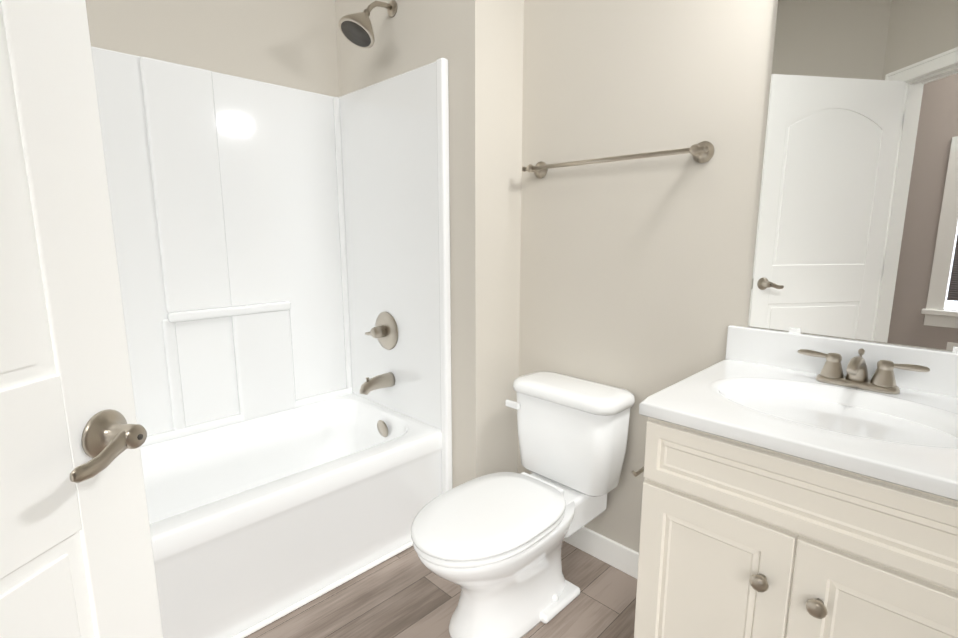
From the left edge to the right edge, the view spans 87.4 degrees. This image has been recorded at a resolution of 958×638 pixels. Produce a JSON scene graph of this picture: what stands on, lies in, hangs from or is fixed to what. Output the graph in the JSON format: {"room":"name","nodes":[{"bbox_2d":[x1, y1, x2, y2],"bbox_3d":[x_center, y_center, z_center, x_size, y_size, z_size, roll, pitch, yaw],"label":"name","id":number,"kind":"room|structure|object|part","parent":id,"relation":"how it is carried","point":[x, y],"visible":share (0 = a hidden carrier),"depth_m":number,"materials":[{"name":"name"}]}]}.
{"room":"bathroom","nodes":[
{"label":"bathroom","id":0,"kind":"room"},
{"bbox_2d":[0,0,94,637],"bbox_3d":[-0.593,0.159,0.355,0.023,2.024,0.796,2,10,9],"label":"panel molding","id":1,"kind":"structure","parent":0,"point":[71,546],"depth_m":0.60,"materials":[{"name":"white paint"}]},
{"bbox_2d":[0,0,162,637],"bbox_3d":[-0.585,0.150,0.405,0.035,2.024,0.693,2,10,9],"label":"door","id":2,"kind":"structure","parent":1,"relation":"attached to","point":[41,603],"depth_m":0.63,"materials":[{"name":"white paint"}]},
{"bbox_3d":[-0.580,-0.286,0.276,0.005,0.781,0.546,2,10,9],"label":"upper door panel","id":3,"kind":"part","parent":2,"relation":"part of","materials":[{"name":"white wood"}]},
{"bbox_3d":[-0.579,0.225,0.364,0.006,0.215,0.590,2,10,9],"label":"door lock rail","id":4,"kind":"part","parent":2,"relation":"part of","materials":[{"name":"white wood"}]},
{"bbox_2d":[81,409,146,458],"bbox_3d":[-0.492,0.161,0.690,0.056,0.068,0.068,2,10,9],"label":"rose","id":5,"kind":"object","parent":2,"relation":"attached to","point":[102,429],"visible":0.77,"depth_m":0.68,"materials":[{"name":"silver metal"}]},
{"bbox_2d":[70,431,127,482],"bbox_3d":[-0.483,0.174,0.647,0.016,0.041,0.095,2,10,9],"label":"lever","id":6,"kind":"object","parent":5,"relation":"attached to","point":[110,452],"visible":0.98,"depth_m":0.64,"materials":[{"name":"silver metal"}]},
{"bbox_2d":[85,0,338,96],"bbox_3d":[-1.433,-0.439,1.784,0.120,2.740,2.063,10,14,44],"label":"wall","id":7,"kind":"structure","parent":0,"point":[290,43],"depth_m":2.03,"materials":[{"name":"paint"}]},
{"bbox_2d":[335,0,523,487],"bbox_3d":[-0.247,-0.531,2.315,1.037,2.740,0.377,10,14,44],"label":"wall","id":8,"kind":"structure","parent":0,"point":[477,45],"depth_m":1.93,"materials":[{"name":"paint"}]},
{"bbox_2d":[244,541,636,637],"bbox_3d":[-0.386,1.068,1.252,2.705,0.050,2.440,10,14,44],"label":"floor","id":9,"kind":"structure","parent":0,"point":[407,593],"depth_m":1.68,"materials":[{"name":"wood"}]},
{"bbox_2d":[91,0,452,637],"bbox_3d":[-0.926,-0.131,1.698,0.785,2.161,1.538,10,14,44],"label":"tub surround","id":10,"kind":"object","parent":9,"relation":"on","point":[283,256],"visible":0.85,"depth_m":2.03,"materials":[{"name":"white plastic"}]},
{"bbox_3d":[-1.197,-0.237,1.952,0.022,1.445,1.535,10,14,44],"label":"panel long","id":11,"kind":"part","parent":10,"relation":"part of","materials":[{"name":"white plastic"}]},
{"bbox_2d":[140,393,441,637],"bbox_3d":[-0.937,0.721,1.854,0.757,0.430,1.535,10,14,44],"label":"bathtub","id":12,"kind":"object","parent":10,"relation":"in","point":[253,519],"depth_m":1.83,"materials":[{"name":"white plastic"}]},
{"bbox_3d":[-0.463,0.290,2.249,0.068,0.074,0.164,10,14,44],"label":"spout","id":13,"kind":"part","parent":10,"relation":"part of","materials":[{"name":"silver metal"}]},
{"bbox_3d":[-0.395,-1.222,1.979,0.018,0.068,0.132,10,14,44],"label":"shower arm","id":14,"kind":"part","parent":10,"relation":"part of"},
{"bbox_3d":[-0.426,0.054,2.275,0.176,0.176,0.020,10,14,44],"label":"valve plate","id":15,"kind":"part","parent":10,"relation":"part of","materials":[{"name":"silver metal"}]},
{"bbox_3d":[-0.401,-0.284,2.221,0.755,1.445,0.022,10,14,44],"label":"panel","id":16,"kind":"part","parent":10,"relation":"part of","materials":[{"name":"white plastic"}]},
{"bbox_2d":[411,371,634,637],"bbox_3d":[0.127,0.615,1.651,0.434,0.708,0.803,10,14,44],"label":"toilet","id":17,"kind":"object","parent":9,"relation":"on","point":[490,545],"visible":1,"depth_m":1.61,"materials":[{"name":"white ceramic"}]},
{"bbox_3d":[0.026,0.595,1.545,0.360,0.026,0.517,10,14,44],"label":"lid seat","id":18,"kind":"part","parent":17,"relation":"part of","materials":[{"name":"white plastic"}]},
{"bbox_3d":[0.027,0.621,1.551,0.352,0.019,0.513,10,14,44],"label":"seat","id":19,"kind":"part","parent":17,"relation":"part of","materials":[{"name":"white plastic"}]},
{"bbox_3d":[0.057,0.802,1.612,0.346,0.352,0.580,10,14,44],"label":"bowl","id":20,"kind":"part","parent":17,"relation":"part of","materials":[{"name":"white ceramic"}]},
{"bbox_3d":[0.330,0.429,1.825,0.408,0.305,0.194,10,14,44],"label":"tank","id":21,"kind":"part","parent":17,"relation":"part of","materials":[{"name":"white ceramic"}]},
{"bbox_3d":[0.330,0.254,1.795,0.434,0.047,0.220,10,14,44],"label":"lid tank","id":22,"kind":"part","parent":17,"relation":"part of","materials":[{"name":"white ceramic"}]},
{"bbox_2d":[631,325,957,637],"bbox_3d":[0.761,0.567,1.156,0.684,0.970,0.586,10,14,44],"label":"bathroom vanity","id":23,"kind":"object","parent":9,"relation":"on","point":[797,485],"visible":1,"depth_m":1.00,"materials":[{"name":"paint"}]},
{"bbox_3d":[0.486,0.667,1.091,0.302,0.565,0.019,10,14,44],"label":"door","id":24,"kind":"part","parent":23,"relation":"part of","materials":[{"name":"paint"}]},
{"bbox_3d":[0.543,0.508,0.969,0.033,0.033,0.032,10,14,44],"label":"knob","id":25,"kind":"part","parent":23,"relation":"part of","materials":[{"name":"silver metal"}]},
{"bbox_3d":[0.595,0.330,0.922,0.608,0.134,0.019,10,14,44],"label":"drawer","id":26,"kind":"part","parent":23,"relation":"part of","materials":[{"name":"paint"}]},
{"bbox_3d":[0.610,0.520,0.903,0.033,0.033,0.032,10,14,44],"label":"knob","id":27,"kind":"part","parent":23,"relation":"part of","materials":[{"name":"silver metal"}]},
{"bbox_2d":[798,349,929,393],"bbox_3d":[0.900,0.123,1.197,0.258,0.090,0.122,10,14,44],"label":"faucet","id":28,"kind":"object","parent":23,"relation":"on","point":[831,379],"depth_m":1.20,"materials":[{"name":"silver metal"}]},
{"bbox_3d":[0.703,0.704,0.877,0.302,0.565,0.019,10,14,44],"label":"door","id":29,"kind":"part","parent":23,"relation":"part of","materials":[{"name":"paint"}]},
{"bbox_2d":[517,0,951,552],"bbox_3d":[0.801,-0.384,1.463,1.668,2.740,0.120,10,14,44],"label":"wall","id":30,"kind":"structure","parent":0,"point":[636,275],"depth_m":1.66,"materials":[{"name":"paint"}]},
{"bbox_2d":[564,526,638,578],"bbox_3d":[0.457,0.875,1.933,0.827,0.100,0.014,10,14,44],"label":"baseboard","id":31,"kind":"structure","parent":30,"relation":"attached to","point":[621,557],"depth_m":1.90,"materials":[{"name":"white paint"}]},
{"bbox_2d":[522,141,713,177],"bbox_3d":[0.425,-0.528,1.676,0.688,0.062,0.077,10,14,44],"label":"towel rail","id":32,"kind":"object","parent":30,"relation":"attached to","point":[702,152],"visible":1,"depth_m":1.56,"materials":[{"name":"silver metal"}]},
{"bbox_2d":[725,325,957,396],"bbox_3d":[0.972,0.109,1.268,0.652,0.104,0.022,10,14,44],"label":"backsplash","id":33,"kind":"structure","parent":30,"relation":"attached to","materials":[{"name":"white stone"}]},
{"bbox_2d":[748,0,957,352],"bbox_3d":[1.013,-0.568,1.119,0.654,1.281,0.010,10,14,44],"label":"mirror","id":34,"kind":"object","parent":30,"relation":"attached to","point":[857,232],"visible":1,"depth_m":1.23,"materials":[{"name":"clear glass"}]}
]}

